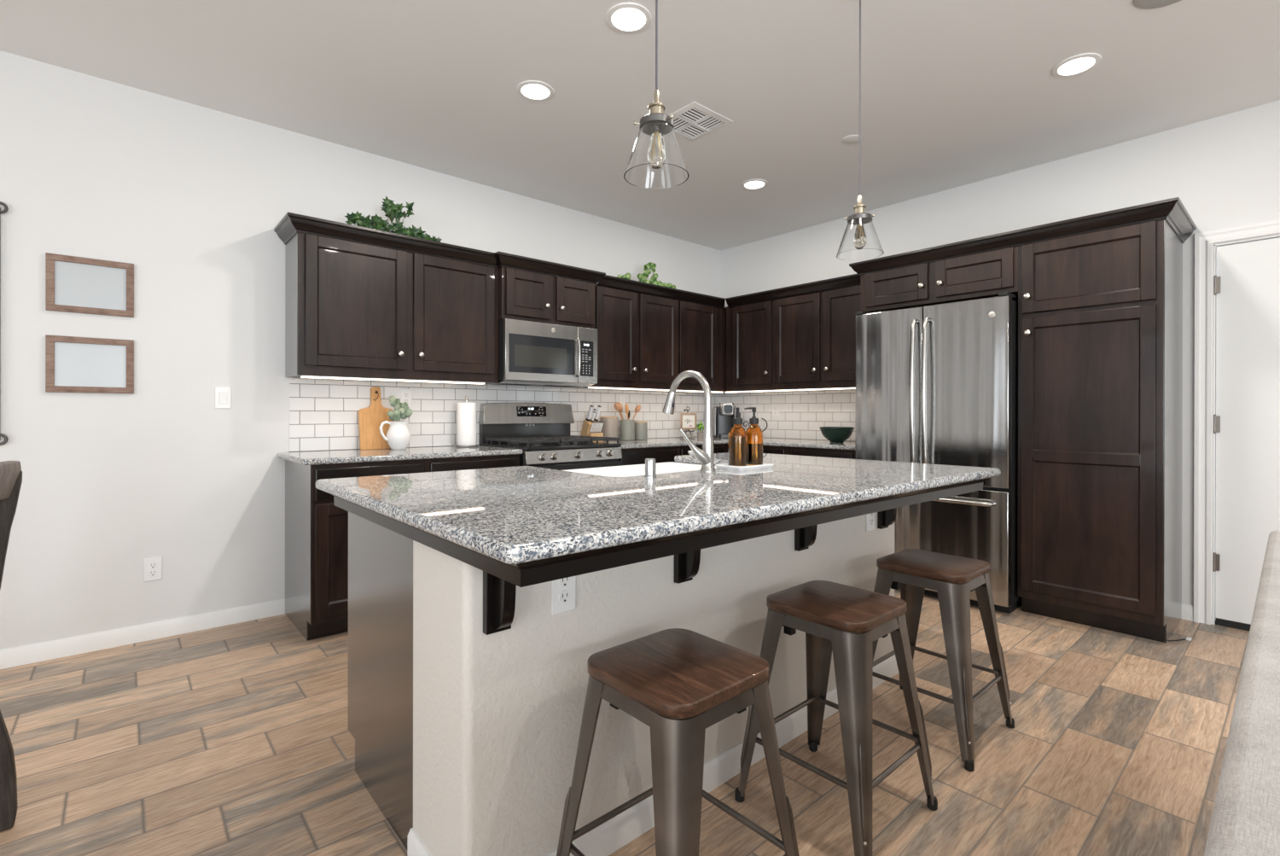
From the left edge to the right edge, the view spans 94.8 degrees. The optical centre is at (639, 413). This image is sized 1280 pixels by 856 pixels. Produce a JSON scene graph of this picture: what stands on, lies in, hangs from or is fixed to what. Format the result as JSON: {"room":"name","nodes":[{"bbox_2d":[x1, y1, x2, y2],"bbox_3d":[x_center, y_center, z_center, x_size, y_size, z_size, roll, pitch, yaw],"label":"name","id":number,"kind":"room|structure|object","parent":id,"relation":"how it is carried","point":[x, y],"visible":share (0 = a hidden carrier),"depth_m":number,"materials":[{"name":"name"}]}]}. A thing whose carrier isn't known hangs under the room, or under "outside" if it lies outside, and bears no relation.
{"room":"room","nodes":[
{"label":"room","id":0,"kind":"room"},
{"bbox_2d":[0,50,721,649],"bbox_3d":[-2.348,-0.238,3.180,8.600,2.743,0.200,0,0,-41],"label":"wall","id":1,"kind":"structure","parent":0,"point":[193,196],"depth_m":3.00,"materials":[{"name":"white paint"}]},
{"bbox_2d":[0,201,8,445],"bbox_3d":[-3.037,-0.397,2.420,0.606,1.078,0.028,0,0,-41],"label":"wall rack","id":2,"kind":"object","parent":1,"relation":"attached to","point":[6,208],"visible":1,"depth_m":2.60,"materials":[{"name":"grey"}]},
{"bbox_2d":[45,252,133,317],"bbox_3d":[-2.611,-0.605,2.803,0.307,0.262,0.018,0,0,-41],"label":"picture frame","id":3,"kind":"object","parent":1,"relation":"attached to","point":[72,283],"visible":1,"depth_m":2.80,"materials":[{"name":"brown wood"}]},
{"bbox_2d":[54,260,126,310],"bbox_3d":[-2.614,-0.605,2.806,0.249,0.204,0.007,0,0,-41],"label":"print","id":4,"kind":"object","parent":3,"relation":"on","point":[79,285],"depth_m":2.80,"materials":[{"name":"grey"}]},
{"bbox_2d":[45,334,133,393],"bbox_3d":[-2.611,-0.229,2.803,0.307,0.262,0.018,0,0,-41],"label":"picture frame","id":5,"kind":"object","parent":1,"relation":"attached to","point":[72,363],"visible":1,"depth_m":2.80,"materials":[{"name":"brown wood"}]},
{"bbox_2d":[54,342,126,387],"bbox_3d":[-2.615,-0.229,2.807,0.249,0.204,0.007,0,0,-41],"label":"print","id":6,"kind":"object","parent":5,"relation":"on","point":[77,364],"depth_m":2.80,"materials":[{"name":"grey"}]},
{"bbox_2d":[0,598,285,669],"bbox_3d":[-3.685,1.091,1.865,4.456,0.083,0.014,0,0,-41],"label":"baseboard","id":7,"kind":"structure","parent":1,"relation":"attached to","point":[20,655],"depth_m":2.90,"materials":[{"name":"white paint"}]},
{"bbox_2d":[144,556,162,581],"bbox_3d":[-2.446,0.781,2.957,0.070,0.115,0.009,0,0,-41],"label":"power outlet","id":8,"kind":"object","parent":1,"relation":"attached to","point":[153,566],"visible":1,"depth_m":2.96,"materials":[{"name":"white plastic"}]},
{"bbox_2d":[148,561,157,568],"bbox_3d":[-2.444,0.762,2.955,0.033,0.033,0.002,0,0,-41],"label":"receptacle","id":9,"kind":"object","parent":8,"relation":"attached to","point":[151,564],"depth_m":2.95,"materials":[{"name":"white"}]},
{"bbox_2d":[148,569,157,575],"bbox_3d":[-2.444,0.801,2.955,0.033,0.033,0.002,0,0,-41],"label":"receptacle","id":10,"kind":"object","parent":8,"relation":"attached to","point":[151,572],"depth_m":2.95,"materials":[{"name":"white"}]},
{"bbox_2d":[215,386,231,408],"bbox_3d":[-2.227,-0.084,3.146,0.070,0.115,0.010,0,0,-41],"label":"light switch","id":11,"kind":"object","parent":1,"relation":"attached to","point":[223,395],"visible":1,"depth_m":3.14,"materials":[{"name":"white plastic"}]},
{"bbox_2d":[273,211,498,383],"bbox_3d":[-1.476,-0.621,3.573,1.221,0.834,0.360,0,0,-41],"label":"upper cabinet","id":12,"kind":"object","parent":1,"relation":"attached to","point":[360,301],"visible":1,"depth_m":3.39,"materials":[{"name":"brown wood"}]},
{"bbox_2d":[300,375,485,383],"bbox_3d":[-1.420,-0.198,3.507,1.055,0.011,0.050,0,0,-41],"label":"light","id":13,"kind":"object","parent":12,"relation":"attached to","point":[302,376],"visible":1,"depth_m":3.43,"materials":[{"name":"white paint"}]},
{"bbox_2d":[344,195,442,242],"bbox_3d":[-1.455,-1.129,3.480,0.537,0.301,0.134,0,0,-41],"label":"ivy plant","id":14,"kind":"object","parent":12,"relation":"on","point":[393,211],"visible":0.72,"depth_m":3.47,"materials":[{"name":"green plant"}]},
{"bbox_2d":[289,378,721,451],"bbox_3d":[-0.601,-0.200,4.578,3.714,0.840,0.008,0,0,-41],"label":"tile backsplash","id":15,"kind":"structure","parent":1,"relation":"attached to","point":[323,413],"depth_m":3.91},
{"bbox_2d":[400,388,411,407],"bbox_3d":[-1.500,-0.101,3.776,0.070,0.115,0.009,0,0,-41],"label":"power outlet","id":16,"kind":"object","parent":15,"relation":"attached to","point":[405,394],"visible":0.87,"depth_m":3.77,"materials":[{"name":"white plastic"}]},
{"bbox_2d":[618,394,625,408],"bbox_3d":[-0.149,-0.099,4.962,0.070,0.115,0.010,0,0,-41],"label":"light switch","id":17,"kind":"object","parent":15,"relation":"attached to","point":[621,398],"visible":0.71,"depth_m":4.96,"materials":[{"name":"white plastic"}]},
{"bbox_2d":[494,251,605,328],"bbox_3d":[-0.714,-0.829,4.209,0.871,0.416,0.410,0,0,-41],"label":"upper cabinet","id":18,"kind":"object","parent":1,"relation":"attached to","point":[532,289],"visible":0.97,"depth_m":4.04,"materials":[{"name":"brown wood"}]},
{"bbox_2d":[484,318,597,387],"bbox_3d":[-0.703,-0.409,4.188,0.748,0.420,0.441,0,0,-41],"label":"microwave","id":19,"kind":"object","parent":18,"relation":"attached to","point":[531,353],"visible":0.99,"depth_m":4.02,"materials":[{"name":"silver"}]},
{"bbox_2d":[577,274,682,390],"bbox_3d":[-0.104,-0.619,4.779,0.907,0.834,0.360,0,0,-41],"label":"upper cabinet","id":20,"kind":"object","parent":1,"relation":"attached to","point":[637,322],"visible":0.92,"depth_m":4.65,"materials":[{"name":"brown wood"}]},
{"bbox_2d":[587,386,669,390],"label":"light","id":21,"kind":"object","parent":20,"relation":"attached to","point":[648,389],"depth_m":4.64,"materials":[{"name":"white paint"}]},
{"bbox_2d":[616,261,675,288],"bbox_3d":[0.070,-1.113,4.816,0.631,0.270,0.087,0,0,-41],"label":"trailing plant","id":22,"kind":"object","parent":20,"relation":"on","point":[642,277],"visible":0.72,"depth_m":4.82,"materials":[{"name":"green plant"}]},
{"bbox_2d":[675,290,726,392],"bbox_3d":[0.577,-0.619,5.378,0.904,0.834,0.360,0,0,-41],"label":"upper cabinet","id":23,"kind":"object","parent":1,"relation":"attached to","point":[701,317],"visible":0.65,"depth_m":5.17,"materials":[{"name":"brown wood"}]},
{"bbox_2d":[0,588,1249,855],"bbox_3d":[0.159,1.200,0.328,8.600,0.120,7.800,0,0,-41],"label":"floor","id":24,"kind":"structure","parent":0,"point":[233,739],"depth_m":1.94,"materials":[{"name":"tile"}]},
{"bbox_2d":[0,460,22,831],"bbox_3d":[-1.796,0.631,1.284,0.585,1.006,0.484,0,0,-41],"label":"dining chair","id":25,"kind":"object","parent":24,"relation":"on","point":[10,471],"visible":1,"depth_m":1.60,"materials":[{"name":"brown wood"}]},
{"bbox_2d":[285,459,425,640],"bbox_3d":[-1.594,0.693,3.292,0.568,0.884,0.630,0,0,-41],"label":"base cabinet","id":26,"kind":"object","parent":24,"relation":"on","point":[317,529],"visible":0.51,"depth_m":2.97,"materials":[{"name":"brown wood"}]},
{"bbox_2d":[276,445,522,465],"bbox_3d":[-1.383,0.235,3.470,1.204,0.030,0.640,0,0,-41],"label":"countertop","id":27,"kind":"structure","parent":26,"relation":"on","point":[410,453],"depth_m":3.26,"materials":[{"name":"stone"}]},
{"bbox_2d":[358,386,394,449],"bbox_3d":[-1.619,0.028,3.620,0.206,0.386,0.071,0,0,-41],"label":"cutting board","id":28,"kind":"object","parent":27,"relation":"on","point":[370,418],"visible":0.91,"depth_m":3.60,"materials":[{"name":"brown wood"}]},
{"bbox_2d":[379,420,410,449],"bbox_3d":[-1.487,0.131,3.595,0.161,0.176,0.138,0,0,-6],"label":"pitcher","id":29,"kind":"object","parent":27,"relation":"on","point":[398,437],"visible":1,"depth_m":3.55,"materials":[{"name":"white ceramic"}]},
{"bbox_2d":[387,395,412,421],"bbox_3d":[-1.470,0.046,3.591,0.078,0.308,0.135,0,0,38],"label":"eucalyptus sprig","id":30,"kind":"object","parent":29,"relation":"in","point":[401,410],"visible":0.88,"depth_m":3.58,"materials":[{"name":"green plant"}]},
{"bbox_2d":[453,395,478,447],"bbox_3d":[-1.148,0.053,3.903,0.156,0.333,0.156,0,0,-41],"label":"paper towel holder","id":31,"kind":"object","parent":27,"relation":"on","point":[466,397],"visible":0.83,"depth_m":3.86,"materials":[{"name":"silver metal"}]},
{"bbox_2d":[456,402,476,445],"bbox_3d":[-1.148,0.069,3.903,0.125,0.277,0.125,0,0,-41],"label":"paper towel roll","id":32,"kind":"object","parent":31,"relation":"on","point":[466,412],"visible":1,"depth_m":3.85,"materials":[{"name":"white"}]},
{"bbox_2d":[425,453,520,472],"bbox_3d":[-1.159,0.693,3.675,0.592,0.884,0.630,0,0,-41],"label":"base cabinet","id":33,"kind":"object","parent":24,"relation":"on","point":[501,461],"visible":0.12,"depth_m":3.42,"materials":[{"name":"brown wood"}]},
{"bbox_2d":[348,463,715,850],"bbox_3d":[-0.014,0.693,2.381,2.010,0.890,0.576,0,0,-41],"label":"base cabinet","id":34,"kind":"object","parent":24,"relation":"on","point":[381,558],"visible":0.12,"depth_m":1.68,"materials":[{"name":"brown wood"}]},
{"bbox_2d":[315,452,1000,564],"bbox_3d":[0.192,0.233,2.133,2.168,0.032,1.330,0,0,-41],"label":"countertop","id":35,"kind":"structure","parent":34,"relation":"on","point":[519,514],"depth_m":1.53,"materials":[{"name":"stone"}]},
{"bbox_2d":[563,461,716,477],"bbox_3d":[0.040,0.366,2.505,0.873,0.234,0.627,0,0,-41],"label":"farmhouse sink","id":36,"kind":"object","parent":35,"relation":"in","point":[669,467],"visible":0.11,"depth_m":2.82,"materials":[{"name":"white ceramic"}]},
{"bbox_2d":[662,370,715,471],"bbox_3d":[0.151,0.025,2.252,0.150,0.384,0.266,0,0,-41],"label":"kitchen faucet","id":37,"kind":"object","parent":35,"relation":"on","point":[705,456],"visible":1,"depth_m":2.19,"materials":[{"name":"silver metal"}]},
{"bbox_2d":[715,462,773,470],"bbox_3d":[0.416,0.209,2.341,0.213,0.016,0.138,0,0,-41],"label":"soap tray","id":38,"kind":"object","parent":35,"relation":"on","point":[724,466],"visible":0.83,"depth_m":2.28,"materials":[{"name":"white ceramic"}]},
{"bbox_2d":[728,407,746,465],"bbox_3d":[0.385,0.092,2.319,0.072,0.232,0.072,0,0,-41],"label":"bottle","id":39,"kind":"object","parent":38,"relation":"on","point":[737,434],"visible":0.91,"depth_m":2.29,"materials":[{"name":"brown glass"}]},
{"bbox_2d":[744,407,762,465],"bbox_3d":[0.459,0.091,2.374,0.074,0.234,0.072,0,0,-41],"label":"bottle","id":40,"kind":"object","parent":38,"relation":"on","point":[754,433],"visible":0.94,"depth_m":2.35,"materials":[{"name":"brown glass"}]},
{"bbox_2d":[478,402,622,470],"bbox_3d":[-0.610,0.528,4.088,0.764,1.215,0.714,0,0,-41],"label":"gas range","id":41,"kind":"object","parent":24,"relation":"on","point":[541,430],"visible":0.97,"depth_m":4.09,"materials":[{"name":"silver metal"}]},
{"bbox_2d":[482,435,621,450],"bbox_3d":[-0.611,0.200,4.086,0.756,0.060,0.595,0,0,-41],"label":"cooktop","id":42,"kind":"object","parent":41,"relation":"in","point":[522,442],"depth_m":3.96,"materials":[{"name":"grey metal"}]},
{"bbox_2d":[618,446,678,465],"bbox_3d":[-0.127,0.694,4.582,0.612,0.884,0.630,0,0,-41],"label":"base cabinet","id":43,"kind":"object","parent":24,"relation":"on","point":[635,456],"visible":0.08,"depth_m":4.33,"materials":[{"name":"brown wood"}]},
{"bbox_2d":[601,436,855,450],"bbox_3d":[0.706,0.238,4.543,1.812,0.030,1.788,0,0,-41],"label":"countertop","id":44,"kind":"structure","parent":43,"relation":"on","point":[661,442],"depth_m":4.53,"materials":[{"name":"stone"}]},
{"bbox_2d":[580,419,603,442],"bbox_3d":[-0.383,0.135,4.595,0.116,0.171,0.160,0,0,-41],"label":"knife block","id":45,"kind":"object","parent":44,"relation":"on","point":[586,427],"visible":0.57,"depth_m":4.55,"materials":[{"name":"brown wood"}]},
{"bbox_2d":[585,405,593,421],"bbox_3d":[-0.389,-0.002,4.547,0.020,0.124,0.076,0,0,-41],"label":"kitchen knife","id":46,"kind":"object","parent":45,"relation":"on","point":[590,408],"visible":1,"depth_m":4.54,"materials":[{"name":"white"}]},
{"bbox_2d":[593,405,601,421],"bbox_3d":[-0.332,-0.001,4.594,0.020,0.124,0.076,0,0,-41],"label":"kitchen knife","id":47,"kind":"object","parent":45,"relation":"on","point":[598,409],"visible":0.94,"depth_m":4.59,"materials":[{"name":"white"}]},
{"bbox_2d":[600,416,617,441],"bbox_3d":[-0.252,0.124,4.782,0.140,0.194,0.140,0,0,-41],"label":"canister","id":48,"kind":"object","parent":44,"relation":"on","point":[609,428],"visible":0.73,"depth_m":4.72,"materials":[{"name":"beige ceramic"}]},
{"bbox_2d":[620,419,634,440],"bbox_3d":[-0.103,0.137,4.849,0.120,0.168,0.120,0,0,-41],"label":"utensil crock","id":49,"kind":"object","parent":44,"relation":"on","point":[627,427],"visible":0.99,"depth_m":4.80,"materials":[{"name":"ceramic"}]},
{"bbox_2d":[614,402,622,419],"bbox_3d":[-0.136,0.061,4.819,0.178,0.290,0.055,0,0,-41],"label":"wooden spoon","id":50,"kind":"object","parent":49,"relation":"in","point":[617,407],"visible":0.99,"depth_m":4.76,"materials":[{"name":"brown wood"}]},
{"bbox_2d":[614,402,620,411],"bbox_3d":[-0.185,-0.051,4.776,0.047,0.066,0.055,0,0,-41],"label":"bowl","id":51,"kind":"object","parent":50,"relation":"on","point":[617,407],"depth_m":4.76,"materials":[{"name":"brown wood"}]},
{"bbox_2d":[616,401,623,419],"bbox_3d":[-0.137,0.057,4.846,0.128,0.296,0.062,0,0,-41],"label":"wooden spoon","id":52,"kind":"object","parent":49,"relation":"in","point":[618,403],"visible":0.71,"depth_m":4.80,"materials":[{"name":"brown wood"}]},
{"bbox_2d":[616,401,622,412],"bbox_3d":[-0.167,-0.052,4.819,0.046,0.079,0.062,0,0,-41],"label":"bowl","id":53,"kind":"object","parent":52,"relation":"on","point":[620,405],"depth_m":4.80,"materials":[{"name":"brown wood"}]},
{"bbox_2d":[632,404,640,419],"bbox_3d":[-0.064,0.067,4.867,0.170,0.277,0.058,0,0,-41],"label":"slotted spoon","id":54,"kind":"object","parent":49,"relation":"in","point":[637,408],"visible":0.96,"depth_m":4.89,"materials":[{"name":"brown wood"}]},
{"bbox_2d":[634,404,640,413],"bbox_3d":[-0.018,-0.038,4.907,0.048,0.067,0.058,0,0,-41],"label":"bowl","id":55,"kind":"object","parent":54,"relation":"on","point":[638,407],"depth_m":4.89,"materials":[{"name":"brown wood"}]},
{"bbox_2d":[634,421,647,439],"bbox_3d":[0.003,0.145,4.962,0.120,0.152,0.120,0,0,-41],"label":"canister","id":56,"kind":"object","parent":44,"relation":"on","point":[641,427],"visible":0.84,"depth_m":4.91,"materials":[{"name":"ceramic"}]},
{"bbox_2d":[680,406,695,437],"bbox_3d":[0.421,0.079,5.262,0.150,0.282,0.127,0,0,-13],"label":"easel","id":57,"kind":"object","parent":44,"relation":"on","point":[684,410],"visible":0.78,"depth_m":5.23,"materials":[{"name":"grey"}]},
{"bbox_2d":[680,413,696,429],"bbox_3d":[0.432,0.070,5.218,0.148,0.147,0.012,0,0,-13],"label":"framed sign","id":58,"kind":"object","parent":57,"relation":"on","point":[688,421],"visible":0.98,"depth_m":5.22,"materials":[{"name":"beige wood"}]},
{"bbox_2d":[695,421,703,438],"bbox_3d":[0.543,0.146,5.226,0.113,0.151,0.115,0,0,-41],"label":"potted plant","id":59,"kind":"object","parent":44,"relation":"on","point":[700,434],"visible":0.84,"depth_m":5.21,"materials":[{"name":"green plant"}]},
{"bbox_2d":[711,402,740,437],"bbox_3d":[0.806,0.062,5.407,0.247,0.321,0.286,0,0,-6],"label":"coffee machine","id":60,"kind":"object","parent":44,"relation":"on","point":[723,416],"visible":0.79,"depth_m":5.39,"materials":[{"name":"black plastic"}]},
{"bbox_2d":[716,433,728,437],"bbox_3d":[0.786,0.204,5.340,0.160,0.035,0.114,0,0,-6],"label":"drip tray","id":61,"kind":"object","parent":60,"relation":"on","point":[718,435],"depth_m":5.28,"materials":[{"name":"black plastic"}]},
{"bbox_2d":[819,426,854,442],"bbox_3d":[1.517,0.165,4.540,0.258,0.118,0.258,0,0,-41],"label":"serving bowl","id":62,"kind":"object","parent":44,"relation":"on","point":[834,434],"visible":1,"depth_m":4.46,"materials":[{"name":"teal ceramic"}]},
{"bbox_2d":[556,628,799,855],"bbox_3d":[0.082,0.840,1.290,0.418,0.598,0.418,0,0,-41],"label":"bar stool","id":63,"kind":"object","parent":24,"relation":"on","point":[679,683],"visible":1,"depth_m":1.22,"materials":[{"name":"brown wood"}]},
{"bbox_2d":[678,443,728,463],"bbox_3d":[0.553,0.695,5.180,1.198,0.884,0.630,0,0,-41],"label":"base cabinet","id":64,"kind":"object","parent":24,"relation":"on","point":[718,448],"visible":0.09,"depth_m":4.81,"materials":[{"name":"brown wood"}]},
{"bbox_2d":[762,445,855,459],"bbox_3d":[1.358,0.697,4.696,0.630,0.884,1.158,0,0,-41],"label":"base cabinet","id":65,"kind":"object","parent":24,"relation":"on","point":[851,454],"visible":0.05,"depth_m":4.34,"materials":[{"name":"brown wood"}]},
{"bbox_2d":[734,580,937,855],"bbox_3d":[0.570,0.841,1.719,0.418,0.598,0.418,0,0,-41],"label":"bar stool","id":66,"kind":"object","parent":24,"relation":"on","point":[844,619],"visible":0.98,"depth_m":1.65,"materials":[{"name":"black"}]},
{"bbox_2d":[855,291,1021,613],"bbox_3d":[1.986,0.231,3.828,0.795,1.818,0.912,0,0,-41],"label":"refrigerator","id":67,"kind":"object","parent":24,"relation":"on","point":[936,384],"visible":0.74,"depth_m":3.50,"materials":[{"name":"silver"}]},
{"bbox_2d":[872,548,1014,771],"bbox_3d":[1.073,0.841,2.162,0.418,0.598,0.418,0,0,-41],"label":"bar stool","id":68,"kind":"object","parent":24,"relation":"on","point":[911,571],"visible":0.73,"depth_m":2.07,"materials":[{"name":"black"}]},
{"bbox_2d":[1014,197,1196,642],"bbox_3d":[2.583,0.056,3.277,0.664,2.172,0.684,0,0,-41],"label":"pantry cabinet","id":69,"kind":"object","parent":24,"relation":"on","point":[1100,295],"visible":1,"depth_m":3.07,"materials":[{"name":"brown wood"}]},
{"bbox_2d":[1204,530,1279,855],"bbox_3d":[1.023,0.717,0.359,2.338,0.850,0.948,0,0,-41],"label":"sofa","id":70,"kind":"object","parent":24,"relation":"on","point":[1245,820],"visible":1,"depth_m":0.51,"materials":[{"name":"grey fabric"}]},
{"bbox_2d":[0,0,1279,250],"bbox_3d":[0.164,-1.678,0.325,8.600,0.150,7.800,0,0,-41],"label":"ceiling","id":71,"kind":"structure","parent":0,"point":[955,93],"depth_m":2.81,"materials":[{"name":"white paint"}]},
{"bbox_2d":[516,80,553,100],"bbox_3d":[-0.520,-1.602,2.929,0.184,0.008,0.184,0,0,-41],"label":"recessed light","id":72,"kind":"object","parent":71,"relation":"in","point":[530,90],"visible":1,"depth_m":2.92,"materials":[{"name":"white paint"}]},
{"bbox_2d":[605,2,651,33],"bbox_3d":[-0.046,-1.601,2.390,0.184,0.008,0.184,0,0,-41],"label":"recessed light","id":73,"kind":"object","parent":71,"relation":"in","point":[623,17],"visible":1,"depth_m":2.38,"materials":[{"name":"white paint"}]},
{"bbox_2d":[623,0,688,188],"bbox_3d":[0.043,-1.106,1.512,0.167,0.996,0.167,0,0,-41],"label":"pendant light","id":74,"kind":"object","parent":71,"relation":"hanging from","point":[656,160],"visible":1,"depth_m":1.48,"materials":[{"name":"clear glass"}]},
{"bbox_2d":[669,101,733,140],"bbox_3d":[0.293,-1.600,3.248,0.310,0.010,0.310,0,0,-41],"label":"ceiling vent","id":75,"kind":"object","parent":71,"relation":"in","point":[693,121],"visible":0.9,"depth_m":3.23,"materials":[{"name":"metal"}]},
{"bbox_2d":[740,178,767,189],"bbox_3d":[0.800,-1.601,4.119,0.184,0.008,0.184,0,0,-41],"label":"recessed light","id":76,"kind":"object","parent":71,"relation":"in","point":[756,183],"visible":1,"depth_m":4.11,"materials":[{"name":"white paint"}]},
{"bbox_2d":[841,134,861,144],"bbox_3d":[1.237,-1.601,3.444,0.110,0.004,0.110,0,0,-41],"label":"cover plate","id":77,"kind":"object","parent":71,"relation":"attached to","point":[852,138],"visible":0.89,"depth_m":3.44,"materials":[{"name":"white paint"}]},
{"bbox_2d":[836,0,884,260],"bbox_3d":[0.820,-1.097,2.195,0.167,1.012,0.167,0,0,-41],"label":"pendant light","id":78,"kind":"object","parent":71,"relation":"hanging from","point":[860,241],"visible":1,"depth_m":2.17,"materials":[{"name":"clear glass"}]},
{"bbox_2d":[1051,52,1101,76],"bbox_3d":[2.004,-1.597,2.707,0.184,0.008,0.184,0,0,-41],"label":"recessed light","id":79,"kind":"object","parent":71,"relation":"in","point":[1078,64],"visible":1,"depth_m":2.70,"materials":[{"name":"white paint"}]},
{"bbox_2d":[1133,0,1181,9],"bbox_3d":[2.001,-1.597,2.211,0.230,0.006,0.230,0,0,-41],"label":"ceiling speaker","id":80,"kind":"object","parent":71,"relation":"attached to","point":[1147,4],"visible":1,"depth_m":2.29,"materials":[{"name":"grey"}]},
{"bbox_2d":[644,458,656,477],"bbox_3d":[0.035,0.186,2.012,0.041,0.062,0.041,0,0,-41],"label":"air gap","id":81,"kind":"object","parent":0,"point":[649,462],"visible":1,"depth_m":2.00,"materials":[{"name":"silver metal"}]},
{"bbox_2d":[413,512,894,855],"bbox_3d":[0.277,0.694,2.050,2.010,0.890,0.303,0,0,-41],"label":"wall","id":82,"kind":"structure","parent":0,"point":[497,716],"depth_m":1.45,"materials":[{"name":"white paint"}]},
{"bbox_2d":[482,570,516,634],"bbox_3d":[-0.295,0.378,1.285,0.060,0.212,0.089,0,0,-41],"label":"corbel","id":83,"kind":"object","parent":82,"relation":"attached to","point":[498,594],"visible":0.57,"depth_m":1.28,"materials":[{"name":"black"}]},
{"bbox_2d":[551,576,575,615],"bbox_3d":[-0.185,0.427,1.435,0.070,0.115,0.009,0,0,-41],"label":"power outlet","id":84,"kind":"object","parent":82,"relation":"attached to","point":[563,590],"visible":0.82,"depth_m":1.43,"materials":[{"name":"white plastic"}]},
{"bbox_2d":[558,576,570,587],"bbox_3d":[-0.183,0.407,1.433,0.033,0.033,0.002,0,0,-41],"label":"receptacle","id":85,"kind":"object","parent":84,"relation":"attached to","point":[565,582],"depth_m":1.43,"materials":[{"name":"white"}]},
{"bbox_2d":[558,589,570,603],"bbox_3d":[-0.183,0.446,1.433,0.033,0.033,0.002,0,0,-41],"label":"receptacle","id":86,"kind":"object","parent":84,"relation":"attached to","point":[564,595],"depth_m":1.43,"materials":[{"name":"white"}]},
{"bbox_2d":[407,654,898,855],"bbox_3d":[0.280,1.097,2.045,2.037,0.083,0.316,0,0,-41],"label":"baseboard","id":87,"kind":"structure","parent":82,"relation":"attached to","point":[604,840],"depth_m":1.76,"materials":[{"name":"white paint"}]},
{"bbox_2d":[332,477,989,587],"bbox_3d":[0.191,0.276,2.134,2.100,0.054,1.267,0,0,-41],"label":"support frame","id":88,"kind":"object","parent":82,"relation":"attached to","point":[522,574],"visible":0.27,"depth_m":1.31,"materials":[{"name":"black"}]},
{"bbox_2d":[673,549,700,583],"bbox_3d":[0.148,0.378,1.674,0.060,0.212,0.089,0,0,-41],"label":"corbel","id":89,"kind":"object","parent":82,"relation":"attached to","point":[686,565],"visible":0.47,"depth_m":1.67,"materials":[{"name":"black"}]},
{"bbox_2d":[794,524,817,551],"bbox_3d":[0.599,0.379,2.070,0.060,0.212,0.089,0,0,-41],"label":"corbel","id":90,"kind":"object","parent":82,"relation":"attached to","point":[805,538],"visible":0.44,"depth_m":2.07,"materials":[{"name":"black"}]},
{"bbox_2d":[866,512,875,531],"bbox_3d":[0.956,0.428,2.439,0.070,0.115,0.009,0,0,-41],"label":"power outlet","id":91,"kind":"object","parent":82,"relation":"attached to","point":[870,518],"visible":0.66,"depth_m":2.43,"materials":[{"name":"white plastic"}]},
{"bbox_2d":[877,507,896,529],"bbox_3d":[1.053,0.379,2.470,0.060,0.212,0.089,0,0,-41],"label":"corbel","id":92,"kind":"object","parent":82,"relation":"attached to","point":[885,518],"visible":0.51,"depth_m":2.47,"materials":[{"name":"black"}]},
{"bbox_2d":[721,99,1279,624],"bbox_3d":[3.316,-0.228,3.100,0.200,2.743,7.400,0,0,-41],"label":"wall","id":93,"kind":"structure","parent":0,"point":[1224,170],"depth_m":3.50,"materials":[{"name":"white paint"}]},
{"bbox_2d":[725,290,773,391],"bbox_3d":[1.050,-0.618,5.253,0.360,0.834,0.522,0,0,-41],"label":"upper cabinet","id":94,"kind":"object","parent":93,"relation":"attached to","point":[750,317],"visible":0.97,"depth_m":5.14,"materials":[{"name":"brown wood"}]},
{"bbox_2d":[721,389,855,441],"bbox_3d":[1.384,0.012,5.138,0.008,0.422,1.788,0,0,-41],"label":"tile backsplash","id":95,"kind":"structure","parent":93,"relation":"attached to","point":[801,413],"depth_m":5.14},
{"bbox_2d":[772,403,779,416],"bbox_3d":[1.223,-0.027,5.309,0.009,0.115,0.070,0,0,-41],"label":"power outlet","id":96,"kind":"object","parent":95,"relation":"attached to","point":[775,406],"visible":1,"depth_m":5.30,"materials":[{"name":"white plastic"}]},
{"bbox_2d":[769,273,860,389],"bbox_3d":[1.533,-0.616,4.703,0.360,0.834,0.940,0,0,-41],"label":"upper cabinet","id":97,"kind":"object","parent":93,"relation":"attached to","point":[815,322],"visible":0.74,"depth_m":4.64,"materials":[{"name":"brown wood"}]},
{"bbox_2d":[725,387,855,392],"bbox_3d":[1.271,-0.194,4.870,0.050,0.011,1.438,0,0,-41],"label":"light","id":98,"kind":"object","parent":97,"relation":"attached to","point":[830,387],"visible":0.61,"depth_m":4.84,"materials":[{"name":"white paint"}]},
{"bbox_2d":[849,230,1018,313],"bbox_3d":[2.026,-0.863,3.912,0.664,0.337,1.007,0,0,-41],"label":"upper cabinet","id":99,"kind":"object","parent":93,"relation":"attached to","point":[986,266],"visible":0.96,"depth_m":3.64,"materials":[{"name":"brown wood"}]},
{"bbox_2d":[1181,603,1193,621],"bbox_3d":[3.031,1.101,3.261,0.014,0.083,0.053,0,0,-41],"label":"baseboard","id":100,"kind":"structure","parent":93,"relation":"attached to","point":[1187,610],"depth_m":3.26,"materials":[{"name":"white paint"}]},
{"bbox_2d":[1214,619,1250,630],"bbox_3d":[3.407,1.137,2.918,0.082,0.014,0.798,0,0,-41],"label":"trim","id":101,"kind":"structure","parent":93,"relation":"attached to","point":[1215,622],"depth_m":3.14,"materials":[{"name":"black"}]},
{"bbox_2d":[1193,219,1279,624],"bbox_3d":[3.410,0.079,2.917,0.140,2.129,0.958,0,0,-41],"label":"trim","id":102,"kind":"structure","parent":93,"relation":"attached to","point":[1203,520],"depth_m":3.20,"materials":[{"name":"white paint"}]},
{"bbox_2d":[1212,237,1279,628],"bbox_3d":[3.387,0.114,2.905,0.054,2.031,0.803,0,0,-41],"label":"door","id":103,"kind":"structure","parent":93,"relation":"in","point":[1247,279],"depth_m":3.10,"materials":[{"name":"white paint"}]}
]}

